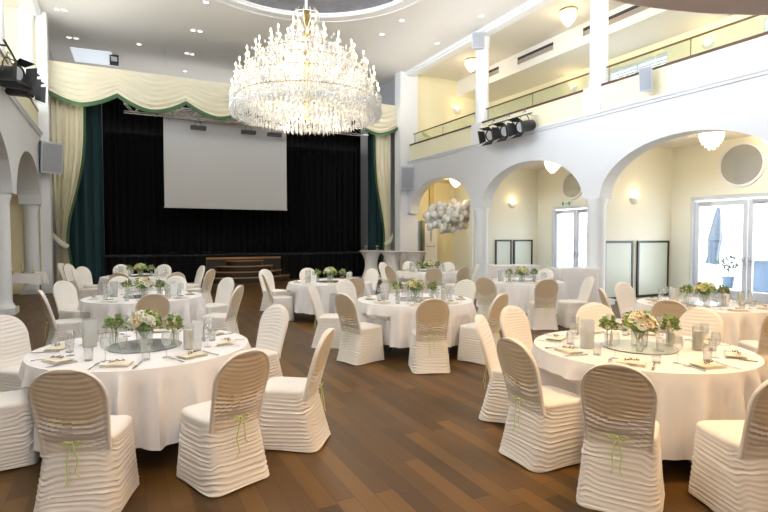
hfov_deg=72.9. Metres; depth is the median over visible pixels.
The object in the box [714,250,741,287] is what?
plant
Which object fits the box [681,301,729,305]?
tray
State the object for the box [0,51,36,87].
spotlight
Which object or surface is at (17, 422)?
banquet chair
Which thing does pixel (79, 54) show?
window
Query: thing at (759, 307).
folded napkin
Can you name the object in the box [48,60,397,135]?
valance
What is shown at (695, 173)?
wall
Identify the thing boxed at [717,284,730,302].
bud vase
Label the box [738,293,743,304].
candle
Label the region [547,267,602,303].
buffet table
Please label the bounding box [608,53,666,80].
window
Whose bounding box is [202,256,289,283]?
steps
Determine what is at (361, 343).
banquet chair
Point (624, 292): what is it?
banquet chair
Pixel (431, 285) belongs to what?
bud vase
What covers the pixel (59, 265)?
banquet chair
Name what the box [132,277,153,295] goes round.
flower arrangement
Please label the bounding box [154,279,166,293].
bud vase
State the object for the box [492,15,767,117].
wall
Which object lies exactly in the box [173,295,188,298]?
folded napkin
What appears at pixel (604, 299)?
banquet chair
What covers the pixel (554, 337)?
folded napkin
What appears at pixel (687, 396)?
tablecloth
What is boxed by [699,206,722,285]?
parasol
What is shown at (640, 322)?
flower arrangement
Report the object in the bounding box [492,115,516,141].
spotlight
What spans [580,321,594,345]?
glass cylinder
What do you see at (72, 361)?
knife
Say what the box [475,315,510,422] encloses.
banquet chair
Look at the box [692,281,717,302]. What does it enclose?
flower arrangement
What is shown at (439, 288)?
menu card
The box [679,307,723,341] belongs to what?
banquet chair
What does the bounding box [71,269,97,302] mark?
banquet chair
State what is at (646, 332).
folded napkin
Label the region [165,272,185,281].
banquet chair
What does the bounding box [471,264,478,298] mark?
banquet chair
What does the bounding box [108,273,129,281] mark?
banquet chair
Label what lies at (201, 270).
banquet chair
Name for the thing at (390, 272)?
banquet chair
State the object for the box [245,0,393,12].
ceiling
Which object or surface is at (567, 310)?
banquet chair
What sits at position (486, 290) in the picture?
banquet chair
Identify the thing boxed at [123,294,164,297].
tray
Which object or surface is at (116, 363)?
folded napkin
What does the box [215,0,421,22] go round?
trim
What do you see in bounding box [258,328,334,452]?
banquet chair
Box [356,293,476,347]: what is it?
tablecloth
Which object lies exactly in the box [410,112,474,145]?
gallery balustrade
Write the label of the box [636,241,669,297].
framed panel
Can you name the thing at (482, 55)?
column
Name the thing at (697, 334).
candle
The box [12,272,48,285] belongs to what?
tablecloth
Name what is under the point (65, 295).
banquet chair
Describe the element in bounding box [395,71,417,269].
pillar
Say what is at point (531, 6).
trim
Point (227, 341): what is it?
folded napkin
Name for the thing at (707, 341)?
folded napkin
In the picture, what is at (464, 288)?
banquet chair
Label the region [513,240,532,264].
framed panel
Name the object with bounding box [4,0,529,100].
ceiling
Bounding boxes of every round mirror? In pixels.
[561,172,581,199]
[718,142,766,186]
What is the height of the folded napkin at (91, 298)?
0.045 m
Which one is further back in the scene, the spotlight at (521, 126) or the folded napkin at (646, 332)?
the spotlight at (521, 126)
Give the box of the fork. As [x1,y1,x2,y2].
[726,358,757,361]
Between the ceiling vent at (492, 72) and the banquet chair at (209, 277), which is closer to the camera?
the banquet chair at (209, 277)
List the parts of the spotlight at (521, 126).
barn door, barn door, barn door, barn door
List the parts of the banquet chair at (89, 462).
seat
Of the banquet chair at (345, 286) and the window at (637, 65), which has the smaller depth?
the banquet chair at (345, 286)
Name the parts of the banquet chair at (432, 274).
seat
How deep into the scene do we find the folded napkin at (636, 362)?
3.86 m
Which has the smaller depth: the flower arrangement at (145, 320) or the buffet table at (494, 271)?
the flower arrangement at (145, 320)
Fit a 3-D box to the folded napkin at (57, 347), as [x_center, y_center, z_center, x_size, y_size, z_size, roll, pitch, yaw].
[-2.773,0.768,4.420,0.147,0.045,0.200,0,2,-6]
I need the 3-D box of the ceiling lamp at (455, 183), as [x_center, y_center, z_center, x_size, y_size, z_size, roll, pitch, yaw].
[2.932,-3.030,21.174,0.558,0.491,0.558,-1,2,-27]
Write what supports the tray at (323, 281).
on the tablecloth at (302, 302)
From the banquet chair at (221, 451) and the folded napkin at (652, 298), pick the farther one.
the folded napkin at (652, 298)
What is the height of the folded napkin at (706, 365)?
0.045 m
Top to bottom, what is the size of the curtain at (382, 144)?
6.530 m
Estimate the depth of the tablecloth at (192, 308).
7.75 m
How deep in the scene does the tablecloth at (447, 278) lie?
13.76 m
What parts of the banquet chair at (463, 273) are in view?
seat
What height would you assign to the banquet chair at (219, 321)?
0.944 m
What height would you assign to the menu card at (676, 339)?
0.190 m
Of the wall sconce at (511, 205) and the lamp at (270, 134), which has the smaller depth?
the wall sconce at (511, 205)
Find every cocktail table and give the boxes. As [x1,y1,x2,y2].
[360,250,381,279]
[380,251,402,280]
[403,251,426,268]
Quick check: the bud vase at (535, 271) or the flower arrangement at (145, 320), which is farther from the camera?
the bud vase at (535, 271)
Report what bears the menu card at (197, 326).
on the tablecloth at (154, 393)
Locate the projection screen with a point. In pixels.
(220, 166)
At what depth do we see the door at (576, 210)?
18.07 m
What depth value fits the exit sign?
18.12 m
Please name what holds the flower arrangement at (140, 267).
on the tray at (131, 275)
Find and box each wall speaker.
[39,140,62,174]
[401,166,413,189]
[472,31,484,49]
[639,65,652,91]
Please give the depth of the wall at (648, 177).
14.20 m
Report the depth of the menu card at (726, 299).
7.54 m
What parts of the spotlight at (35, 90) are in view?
barn door, barn door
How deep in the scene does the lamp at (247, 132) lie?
19.21 m
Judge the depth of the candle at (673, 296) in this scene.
7.32 m
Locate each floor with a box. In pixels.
[0,276,713,511]
[104,251,360,256]
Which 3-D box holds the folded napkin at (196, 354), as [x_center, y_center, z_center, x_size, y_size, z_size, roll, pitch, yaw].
[-1.525,0.778,4.125,0.147,0.045,0.200,1,3,35]
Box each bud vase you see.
[101,314,123,343]
[121,279,133,295]
[126,265,132,275]
[147,264,154,275]
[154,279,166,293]
[164,314,184,343]
[313,269,321,280]
[339,269,346,276]
[392,281,403,297]
[427,281,436,297]
[505,268,513,279]
[529,268,537,279]
[598,315,619,344]
[660,313,682,345]
[679,284,692,302]
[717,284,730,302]
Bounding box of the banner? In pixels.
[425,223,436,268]
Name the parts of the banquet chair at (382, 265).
seat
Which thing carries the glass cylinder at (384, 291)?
on the tablecloth at (397, 320)
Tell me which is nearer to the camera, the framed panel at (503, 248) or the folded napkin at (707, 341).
the folded napkin at (707, 341)
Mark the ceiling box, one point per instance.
(113, 59)
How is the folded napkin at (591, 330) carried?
on the tablecloth at (687, 396)
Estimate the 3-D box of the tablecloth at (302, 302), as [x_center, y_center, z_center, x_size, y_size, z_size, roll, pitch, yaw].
[-1.135,0.842,11.083,1.874,0.589,1.882,-1,2,-23]
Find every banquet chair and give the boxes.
[0,315,30,391]
[0,390,38,470]
[28,367,139,511]
[37,290,88,345]
[52,281,79,318]
[57,263,66,280]
[63,264,78,294]
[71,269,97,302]
[76,266,97,287]
[107,276,131,293]
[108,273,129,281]
[113,264,129,273]
[134,293,169,330]
[156,264,171,273]
[164,276,186,291]
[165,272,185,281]
[176,349,269,496]
[187,266,204,288]
[187,269,214,303]
[201,285,243,333]
[205,277,233,313]
[251,304,288,379]
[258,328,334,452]
[259,269,286,310]
[262,274,294,320]
[299,268,316,279]
[308,285,342,348]
[335,277,364,312]
[335,293,384,364]
[336,279,356,303]
[363,269,378,294]
[379,262,388,293]
[385,266,409,293]
[402,261,415,269]
[408,298,450,373]
[423,268,442,293]
[444,262,454,269]
[444,267,469,294]
[453,279,475,302]
[457,293,508,364]
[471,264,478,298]
[475,277,496,319]
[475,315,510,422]
[497,337,584,472]
[500,305,532,351]
[527,279,558,329]
[538,268,553,278]
[557,276,594,327]
[576,302,615,329]
[576,363,664,511]
[598,288,631,330]
[615,282,635,317]
[651,300,687,333]
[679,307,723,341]
[688,379,767,511]
[738,314,767,373]
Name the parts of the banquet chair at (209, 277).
seat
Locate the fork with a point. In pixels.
(726, 358)
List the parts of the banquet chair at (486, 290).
seat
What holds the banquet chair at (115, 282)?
on the floor at (400, 439)
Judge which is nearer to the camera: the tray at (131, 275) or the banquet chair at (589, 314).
the banquet chair at (589, 314)
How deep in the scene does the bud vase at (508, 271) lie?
11.20 m
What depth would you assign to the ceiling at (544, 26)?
17.13 m
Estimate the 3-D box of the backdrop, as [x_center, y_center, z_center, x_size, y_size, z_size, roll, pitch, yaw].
[-5.725,-3.235,21.566,10.450,6.210,0.179,-1,2,-27]
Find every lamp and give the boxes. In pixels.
[190,119,205,130]
[241,124,255,134]
[267,129,281,136]
[450,178,459,187]
[465,57,475,71]
[544,161,559,172]
[559,6,577,25]
[699,132,724,149]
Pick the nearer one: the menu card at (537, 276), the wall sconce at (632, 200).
the menu card at (537, 276)
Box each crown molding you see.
[0,86,42,136]
[407,66,767,163]
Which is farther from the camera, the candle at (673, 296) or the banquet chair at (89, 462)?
the candle at (673, 296)
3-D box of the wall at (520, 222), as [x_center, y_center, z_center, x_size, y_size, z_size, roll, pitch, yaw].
[4.381,-1.090,18.851,3.000,4.200,0.180,-1,2,-27]
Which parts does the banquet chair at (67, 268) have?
seat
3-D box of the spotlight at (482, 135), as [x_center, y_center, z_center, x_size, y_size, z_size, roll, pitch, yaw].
[3.277,-3.726,15.690,0.781,0.806,0.518,-2,3,-37]
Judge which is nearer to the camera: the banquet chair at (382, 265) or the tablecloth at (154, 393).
the tablecloth at (154, 393)
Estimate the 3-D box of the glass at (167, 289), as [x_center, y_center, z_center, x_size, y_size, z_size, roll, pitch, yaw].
[-3.397,0.552,8.156,0.084,0.200,0.084,-1,2,-27]
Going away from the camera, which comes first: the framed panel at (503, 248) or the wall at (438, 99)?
the framed panel at (503, 248)
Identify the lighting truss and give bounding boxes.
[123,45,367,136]
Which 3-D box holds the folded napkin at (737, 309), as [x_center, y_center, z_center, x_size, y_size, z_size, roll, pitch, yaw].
[4.559,0.685,6.686,0.200,0.045,0.147,0,2,-1]
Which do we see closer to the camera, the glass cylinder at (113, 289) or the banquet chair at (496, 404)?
the banquet chair at (496, 404)
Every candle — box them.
[86,330,93,344]
[584,331,590,345]
[671,294,675,300]
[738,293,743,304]
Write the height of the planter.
1.000 m
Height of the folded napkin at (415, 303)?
0.045 m
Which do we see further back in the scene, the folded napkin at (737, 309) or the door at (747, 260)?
the door at (747, 260)
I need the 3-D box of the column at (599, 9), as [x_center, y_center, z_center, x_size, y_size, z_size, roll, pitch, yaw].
[5.387,-2.981,13.103,0.660,8.400,0.660,-1,2,-27]
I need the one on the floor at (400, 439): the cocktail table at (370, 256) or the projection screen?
the cocktail table at (370, 256)
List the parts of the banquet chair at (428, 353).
seat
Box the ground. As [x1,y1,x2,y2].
[558,254,761,292]
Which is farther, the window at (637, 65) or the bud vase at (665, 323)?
the window at (637, 65)
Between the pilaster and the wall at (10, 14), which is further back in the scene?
the pilaster
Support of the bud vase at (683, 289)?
on the tray at (708, 303)
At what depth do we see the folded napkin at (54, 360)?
3.95 m
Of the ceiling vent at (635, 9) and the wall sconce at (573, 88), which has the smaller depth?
the ceiling vent at (635, 9)
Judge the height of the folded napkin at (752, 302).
0.045 m
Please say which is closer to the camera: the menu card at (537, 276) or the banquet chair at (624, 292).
the banquet chair at (624, 292)
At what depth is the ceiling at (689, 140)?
13.75 m
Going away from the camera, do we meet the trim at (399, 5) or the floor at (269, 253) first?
the trim at (399, 5)
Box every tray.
[105,338,180,352]
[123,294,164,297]
[128,275,153,276]
[316,280,338,282]
[395,296,430,300]
[508,279,534,281]
[602,339,678,353]
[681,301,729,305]
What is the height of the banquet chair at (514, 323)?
0.944 m
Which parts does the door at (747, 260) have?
handle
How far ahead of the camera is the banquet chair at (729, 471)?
3.08 m
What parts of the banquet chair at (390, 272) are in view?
seat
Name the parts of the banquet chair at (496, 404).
seat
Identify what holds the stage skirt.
attached to the floor at (269, 253)
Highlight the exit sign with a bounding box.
[561,201,571,205]
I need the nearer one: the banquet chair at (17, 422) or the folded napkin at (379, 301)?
the banquet chair at (17, 422)
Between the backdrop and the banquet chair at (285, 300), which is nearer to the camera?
the banquet chair at (285, 300)
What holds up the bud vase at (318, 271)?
on the tray at (323, 281)
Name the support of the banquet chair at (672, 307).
on the floor at (400, 439)
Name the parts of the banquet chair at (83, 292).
seat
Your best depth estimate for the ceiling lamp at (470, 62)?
19.50 m
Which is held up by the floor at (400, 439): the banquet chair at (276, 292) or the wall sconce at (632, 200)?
the banquet chair at (276, 292)
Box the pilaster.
[429,184,433,205]
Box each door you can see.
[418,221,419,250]
[552,205,586,266]
[689,192,767,303]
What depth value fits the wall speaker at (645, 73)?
11.24 m
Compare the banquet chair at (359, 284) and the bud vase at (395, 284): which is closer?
the bud vase at (395, 284)
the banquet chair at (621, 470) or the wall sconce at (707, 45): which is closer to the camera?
the banquet chair at (621, 470)
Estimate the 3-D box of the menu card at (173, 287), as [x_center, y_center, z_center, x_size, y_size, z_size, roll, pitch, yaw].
[-3.428,0.546,8.459,0.110,0.190,0.076,-1,2,-14]
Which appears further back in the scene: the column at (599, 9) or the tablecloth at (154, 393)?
the column at (599, 9)
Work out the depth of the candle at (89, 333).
4.47 m
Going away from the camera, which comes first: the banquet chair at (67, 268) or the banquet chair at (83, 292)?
the banquet chair at (83, 292)
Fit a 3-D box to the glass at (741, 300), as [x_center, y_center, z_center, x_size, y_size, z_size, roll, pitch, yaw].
[4.986,0.585,7.256,0.084,0.200,0.084,-1,2,-27]
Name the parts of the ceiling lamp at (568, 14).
brass plate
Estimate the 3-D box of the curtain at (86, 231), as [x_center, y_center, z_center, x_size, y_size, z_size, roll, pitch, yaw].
[-10.078,-2.393,17.401,1.180,6.890,0.144,-1,2,-27]
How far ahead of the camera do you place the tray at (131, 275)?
12.50 m
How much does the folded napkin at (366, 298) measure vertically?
0.045 m
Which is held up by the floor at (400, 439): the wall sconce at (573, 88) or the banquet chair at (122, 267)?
the banquet chair at (122, 267)
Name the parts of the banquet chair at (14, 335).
seat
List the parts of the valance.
pelmet rail, green trim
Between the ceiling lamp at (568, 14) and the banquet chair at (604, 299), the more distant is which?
the ceiling lamp at (568, 14)
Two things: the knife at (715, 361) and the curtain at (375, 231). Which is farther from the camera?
the curtain at (375, 231)
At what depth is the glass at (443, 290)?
7.78 m
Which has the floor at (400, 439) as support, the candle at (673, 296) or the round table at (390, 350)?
the round table at (390, 350)
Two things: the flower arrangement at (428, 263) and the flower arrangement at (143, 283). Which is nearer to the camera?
the flower arrangement at (143, 283)
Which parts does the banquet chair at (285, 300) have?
seat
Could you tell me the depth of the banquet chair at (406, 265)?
15.91 m
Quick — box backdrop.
[102,98,360,254]
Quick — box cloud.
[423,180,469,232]
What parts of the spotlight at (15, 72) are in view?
barn door, barn door, barn door, barn door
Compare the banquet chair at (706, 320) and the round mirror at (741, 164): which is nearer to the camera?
the banquet chair at (706, 320)
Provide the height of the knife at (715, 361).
0.014 m
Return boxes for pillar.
[36,12,53,292]
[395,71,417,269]
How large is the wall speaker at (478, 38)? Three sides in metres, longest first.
0.500 x 0.400 x 0.312 m
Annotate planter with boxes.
[753,260,767,292]
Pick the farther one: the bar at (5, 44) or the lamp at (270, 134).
the lamp at (270, 134)
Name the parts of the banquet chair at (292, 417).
seat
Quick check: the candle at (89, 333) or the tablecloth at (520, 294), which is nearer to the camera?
the candle at (89, 333)
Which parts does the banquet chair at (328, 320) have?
seat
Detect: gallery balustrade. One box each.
[0,49,8,64]
[5,51,38,111]
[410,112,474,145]
[482,73,588,122]
[601,15,767,85]
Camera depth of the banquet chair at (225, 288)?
9.52 m
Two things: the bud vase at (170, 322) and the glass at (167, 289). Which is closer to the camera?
the bud vase at (170, 322)
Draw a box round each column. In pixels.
[0,0,19,314]
[17,7,42,294]
[471,36,489,283]
[583,0,614,304]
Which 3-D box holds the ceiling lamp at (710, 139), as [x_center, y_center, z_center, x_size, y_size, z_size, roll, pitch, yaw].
[7.601,-2.697,12.056,0.558,0.491,0.558,-1,2,-27]
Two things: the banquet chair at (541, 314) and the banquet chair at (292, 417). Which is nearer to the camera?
the banquet chair at (292, 417)
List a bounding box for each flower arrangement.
[123,309,162,345]
[132,263,146,275]
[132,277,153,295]
[323,267,337,280]
[405,278,424,297]
[422,260,433,269]
[514,266,529,279]
[618,310,659,344]
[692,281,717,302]
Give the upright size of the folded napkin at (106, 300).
0.045 m
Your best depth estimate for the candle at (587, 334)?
4.42 m
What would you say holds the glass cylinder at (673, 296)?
on the tablecloth at (738, 326)
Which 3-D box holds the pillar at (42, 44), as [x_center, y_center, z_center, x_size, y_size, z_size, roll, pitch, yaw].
[-10.310,-3.080,15.808,0.360,8.400,0.580,-1,2,-27]
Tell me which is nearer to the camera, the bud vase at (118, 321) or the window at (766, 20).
the bud vase at (118, 321)
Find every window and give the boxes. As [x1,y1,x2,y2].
[70,47,112,65]
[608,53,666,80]
[765,19,767,31]
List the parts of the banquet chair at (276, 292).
seat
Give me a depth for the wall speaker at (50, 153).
15.21 m
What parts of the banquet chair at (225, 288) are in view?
seat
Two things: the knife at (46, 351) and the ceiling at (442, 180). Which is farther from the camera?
the ceiling at (442, 180)
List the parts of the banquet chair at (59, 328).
seat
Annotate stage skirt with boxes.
[105,253,364,282]
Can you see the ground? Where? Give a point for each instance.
(564, 260)
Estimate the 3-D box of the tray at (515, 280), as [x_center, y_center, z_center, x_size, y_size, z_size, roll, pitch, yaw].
[2.975,0.536,11.227,0.610,0.008,0.610,-1,2,-27]
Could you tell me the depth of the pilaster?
23.59 m
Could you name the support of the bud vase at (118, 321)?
on the tray at (158, 343)
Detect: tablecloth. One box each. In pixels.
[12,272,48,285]
[18,329,250,456]
[77,291,206,334]
[97,274,169,294]
[286,279,373,314]
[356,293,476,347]
[396,269,456,292]
[476,278,568,313]
[531,329,767,459]
[633,297,767,346]
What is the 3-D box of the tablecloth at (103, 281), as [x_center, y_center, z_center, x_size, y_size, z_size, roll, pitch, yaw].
[-5.916,0.785,12.633,1.906,0.589,1.944,-1,2,-27]
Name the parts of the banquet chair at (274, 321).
seat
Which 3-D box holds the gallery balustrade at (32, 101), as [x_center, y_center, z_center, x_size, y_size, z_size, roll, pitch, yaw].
[-9.371,-4.444,13.418,0.280,0.501,4.180,-1,2,-27]
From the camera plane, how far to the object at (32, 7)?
14.82 m
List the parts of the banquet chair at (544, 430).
seat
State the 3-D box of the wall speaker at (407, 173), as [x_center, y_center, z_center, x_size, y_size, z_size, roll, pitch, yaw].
[0.925,-3.141,20.979,0.500,0.920,0.452,0,8,-3]
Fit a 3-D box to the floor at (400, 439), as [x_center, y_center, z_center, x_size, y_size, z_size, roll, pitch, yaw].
[-0.688,1.381,11.501,21.200,0.200,33.000,-1,2,-27]
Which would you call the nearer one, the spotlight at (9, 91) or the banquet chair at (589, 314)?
the banquet chair at (589, 314)
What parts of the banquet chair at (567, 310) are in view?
seat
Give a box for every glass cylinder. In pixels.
[82,326,93,344]
[112,288,115,295]
[383,290,386,297]
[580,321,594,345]
[669,287,675,300]
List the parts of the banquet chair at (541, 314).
seat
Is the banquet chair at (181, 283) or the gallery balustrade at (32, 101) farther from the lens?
the gallery balustrade at (32, 101)
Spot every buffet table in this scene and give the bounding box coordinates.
[487,264,539,277]
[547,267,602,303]
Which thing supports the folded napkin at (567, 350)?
on the tablecloth at (687, 396)
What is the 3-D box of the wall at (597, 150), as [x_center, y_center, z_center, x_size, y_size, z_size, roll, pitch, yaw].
[4.840,-3.020,14.171,0.420,8.400,33.000,-1,2,-27]
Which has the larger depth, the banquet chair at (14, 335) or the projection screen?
the projection screen
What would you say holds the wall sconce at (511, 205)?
attached to the wall at (520, 222)
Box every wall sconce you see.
[508,203,516,207]
[569,86,577,91]
[629,198,639,203]
[702,41,714,48]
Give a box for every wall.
[0,49,56,283]
[4,6,41,293]
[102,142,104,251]
[361,34,767,250]
[418,75,491,141]
[418,182,453,268]
[453,136,767,296]
[469,168,537,279]
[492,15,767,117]
[606,146,672,300]
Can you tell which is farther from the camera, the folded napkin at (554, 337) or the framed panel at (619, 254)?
the framed panel at (619, 254)
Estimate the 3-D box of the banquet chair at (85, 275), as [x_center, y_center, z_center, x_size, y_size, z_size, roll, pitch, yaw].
[-7.438,0.742,13.163,0.634,0.944,0.507,1,2,19]
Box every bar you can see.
[0,39,16,60]
[488,112,536,125]
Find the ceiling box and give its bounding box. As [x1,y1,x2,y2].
[109,54,118,65]
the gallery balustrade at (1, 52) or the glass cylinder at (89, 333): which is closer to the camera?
the glass cylinder at (89, 333)
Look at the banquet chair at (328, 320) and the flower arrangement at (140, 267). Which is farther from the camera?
the flower arrangement at (140, 267)
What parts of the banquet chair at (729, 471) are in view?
seat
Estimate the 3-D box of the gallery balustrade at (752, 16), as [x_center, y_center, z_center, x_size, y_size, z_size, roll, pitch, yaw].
[6.395,-4.353,10.928,0.280,0.501,4.180,-1,2,-27]
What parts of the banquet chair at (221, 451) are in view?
seat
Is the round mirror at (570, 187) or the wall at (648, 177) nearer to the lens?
the wall at (648, 177)
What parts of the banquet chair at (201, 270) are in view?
seat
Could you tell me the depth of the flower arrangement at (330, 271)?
10.96 m
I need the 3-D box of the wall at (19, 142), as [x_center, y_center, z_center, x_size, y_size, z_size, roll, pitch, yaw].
[-6.826,-2.802,8.205,0.550,8.400,33.000,-1,2,-27]
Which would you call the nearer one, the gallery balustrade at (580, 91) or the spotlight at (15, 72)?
the spotlight at (15, 72)
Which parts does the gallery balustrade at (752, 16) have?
handrail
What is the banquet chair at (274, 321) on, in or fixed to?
on the floor at (400, 439)
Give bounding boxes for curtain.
[50,96,85,282]
[69,104,104,284]
[368,133,382,274]
[373,134,392,276]
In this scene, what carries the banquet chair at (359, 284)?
on the floor at (400, 439)
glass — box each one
[165,286,170,296]
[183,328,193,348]
[442,289,445,299]
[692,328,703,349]
[737,291,744,304]
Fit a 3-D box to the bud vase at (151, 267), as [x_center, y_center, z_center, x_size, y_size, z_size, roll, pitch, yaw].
[-5.657,0.340,12.619,0.176,0.280,0.191,2,3,39]
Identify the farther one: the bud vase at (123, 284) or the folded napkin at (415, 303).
the bud vase at (123, 284)
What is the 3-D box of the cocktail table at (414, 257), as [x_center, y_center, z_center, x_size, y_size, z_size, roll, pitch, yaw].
[1.188,0.394,19.928,0.940,1.155,0.940,-1,2,-27]
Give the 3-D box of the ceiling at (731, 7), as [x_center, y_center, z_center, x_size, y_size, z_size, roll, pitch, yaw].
[4.303,-3.129,0.740,10.194,1.200,10.194,1,2,27]
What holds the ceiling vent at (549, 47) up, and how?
in the ceiling at (544, 26)
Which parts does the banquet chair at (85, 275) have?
seat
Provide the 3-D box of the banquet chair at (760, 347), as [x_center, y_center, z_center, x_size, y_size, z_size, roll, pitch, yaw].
[4.352,1.009,5.861,0.502,0.944,0.631,0,2,8]
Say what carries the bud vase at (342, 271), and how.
on the tray at (323, 281)
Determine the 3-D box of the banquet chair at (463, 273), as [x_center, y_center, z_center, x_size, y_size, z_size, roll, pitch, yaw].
[1.885,0.732,13.421,0.502,0.944,0.631,-1,3,-33]
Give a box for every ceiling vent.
[475,66,499,82]
[517,42,553,64]
[582,5,649,36]
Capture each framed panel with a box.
[495,240,511,264]
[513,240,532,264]
[605,241,633,298]
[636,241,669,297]
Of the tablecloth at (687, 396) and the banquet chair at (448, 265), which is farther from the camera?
the banquet chair at (448, 265)
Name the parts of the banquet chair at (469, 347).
seat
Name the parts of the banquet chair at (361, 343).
seat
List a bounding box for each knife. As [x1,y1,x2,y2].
[31,351,59,352]
[44,361,76,367]
[715,361,741,369]
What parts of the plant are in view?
pot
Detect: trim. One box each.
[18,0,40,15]
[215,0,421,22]
[405,0,554,76]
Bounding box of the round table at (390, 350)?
[388,347,450,354]
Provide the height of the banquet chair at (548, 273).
0.944 m
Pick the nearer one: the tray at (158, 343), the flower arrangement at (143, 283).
the tray at (158, 343)
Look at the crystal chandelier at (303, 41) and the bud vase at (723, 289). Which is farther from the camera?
the crystal chandelier at (303, 41)
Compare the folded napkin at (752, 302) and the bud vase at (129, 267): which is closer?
the folded napkin at (752, 302)
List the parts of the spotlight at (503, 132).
barn door, barn door, barn door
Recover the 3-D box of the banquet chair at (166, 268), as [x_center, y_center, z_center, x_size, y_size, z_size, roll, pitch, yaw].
[-6.023,0.711,14.014,0.505,0.944,0.633,0,2,-4]
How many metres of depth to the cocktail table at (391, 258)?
20.07 m
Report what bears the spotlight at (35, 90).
attached to the bar at (5, 44)
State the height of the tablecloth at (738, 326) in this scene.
0.589 m
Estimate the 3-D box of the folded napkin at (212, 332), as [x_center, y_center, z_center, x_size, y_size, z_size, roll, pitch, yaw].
[-1.681,0.743,5.093,0.200,0.045,0.147,1,3,34]
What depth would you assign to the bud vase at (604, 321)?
4.45 m
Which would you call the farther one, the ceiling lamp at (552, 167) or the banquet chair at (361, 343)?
the ceiling lamp at (552, 167)
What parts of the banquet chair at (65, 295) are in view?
seat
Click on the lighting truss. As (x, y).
(186, 117)
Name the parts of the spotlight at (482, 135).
barn door, barn door, barn door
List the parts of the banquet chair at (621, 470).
seat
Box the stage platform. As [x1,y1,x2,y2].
[146,253,358,256]
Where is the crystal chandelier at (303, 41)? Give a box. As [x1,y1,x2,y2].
[228,0,381,136]
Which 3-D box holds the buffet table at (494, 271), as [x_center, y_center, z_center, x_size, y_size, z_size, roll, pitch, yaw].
[3.553,0.710,14.236,1.354,0.920,0.865,-1,2,-14]
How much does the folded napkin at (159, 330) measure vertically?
0.045 m
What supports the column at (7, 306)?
on the floor at (400, 439)
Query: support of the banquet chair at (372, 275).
on the floor at (400, 439)
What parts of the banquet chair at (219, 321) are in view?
seat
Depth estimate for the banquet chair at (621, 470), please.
3.17 m
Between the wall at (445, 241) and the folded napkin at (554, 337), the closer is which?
the folded napkin at (554, 337)
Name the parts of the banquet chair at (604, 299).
seat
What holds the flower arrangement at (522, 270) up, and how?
on the tray at (515, 280)
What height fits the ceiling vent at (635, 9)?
0.260 m
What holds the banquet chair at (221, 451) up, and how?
on the floor at (400, 439)
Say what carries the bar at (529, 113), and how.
attached to the wall at (597, 150)
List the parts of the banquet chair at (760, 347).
seat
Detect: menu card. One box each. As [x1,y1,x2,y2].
[158,268,162,274]
[170,284,176,295]
[191,321,205,342]
[436,286,442,297]
[535,272,540,279]
[666,322,681,343]
[719,293,729,302]
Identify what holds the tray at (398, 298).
on the tablecloth at (397, 320)
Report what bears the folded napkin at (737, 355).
on the tablecloth at (687, 396)
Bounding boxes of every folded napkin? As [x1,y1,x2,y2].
[41,355,72,364]
[43,343,72,350]
[88,296,99,299]
[94,332,118,338]
[99,359,133,367]
[101,299,118,302]
[153,327,176,332]
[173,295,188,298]
[175,350,207,359]
[205,329,224,335]
[217,337,236,345]
[365,296,373,299]
[374,300,390,303]
[410,302,420,305]
[545,334,566,340]
[554,346,583,354]
[576,328,600,333]
[616,357,646,367]
[633,330,656,335]
[645,297,659,300]
[689,338,720,345]
[690,360,726,369]
[725,350,747,359]
[727,307,749,311]
[744,300,763,304]
[756,305,767,309]
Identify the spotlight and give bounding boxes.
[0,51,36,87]
[0,61,40,96]
[5,82,45,104]
[478,119,501,145]
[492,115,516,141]
[507,110,535,138]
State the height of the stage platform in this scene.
1.000 m
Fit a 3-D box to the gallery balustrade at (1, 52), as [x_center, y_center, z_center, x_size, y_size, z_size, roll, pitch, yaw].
[-7.230,-4.291,9.236,0.280,0.501,4.180,-1,2,-27]
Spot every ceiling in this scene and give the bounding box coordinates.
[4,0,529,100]
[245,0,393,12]
[418,0,731,101]
[438,179,449,182]
[446,132,750,178]
[613,0,767,14]
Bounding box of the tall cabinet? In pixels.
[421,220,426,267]
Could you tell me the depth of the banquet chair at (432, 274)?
12.83 m
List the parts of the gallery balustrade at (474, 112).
handrail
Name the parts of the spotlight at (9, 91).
barn door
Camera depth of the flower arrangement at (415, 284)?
7.86 m
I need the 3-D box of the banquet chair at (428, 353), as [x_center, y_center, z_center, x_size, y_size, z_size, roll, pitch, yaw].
[0.584,0.979,6.661,0.502,0.944,0.631,0,2,-5]
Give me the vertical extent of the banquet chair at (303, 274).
0.944 m
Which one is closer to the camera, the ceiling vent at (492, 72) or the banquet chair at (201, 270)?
the banquet chair at (201, 270)
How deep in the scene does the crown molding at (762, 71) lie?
11.83 m
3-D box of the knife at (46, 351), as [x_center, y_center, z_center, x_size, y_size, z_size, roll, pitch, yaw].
[-2.787,0.788,4.267,0.225,0.014,0.018,0,2,-9]
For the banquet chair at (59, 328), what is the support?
on the floor at (400, 439)
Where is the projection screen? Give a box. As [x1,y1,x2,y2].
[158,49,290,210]
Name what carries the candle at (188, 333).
on the tablecloth at (154, 393)
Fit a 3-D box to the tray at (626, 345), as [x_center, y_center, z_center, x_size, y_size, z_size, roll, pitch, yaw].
[2.201,0.782,4.482,0.610,0.008,0.610,-1,2,-27]
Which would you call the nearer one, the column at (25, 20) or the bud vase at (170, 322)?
the bud vase at (170, 322)
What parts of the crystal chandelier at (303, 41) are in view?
crown, arm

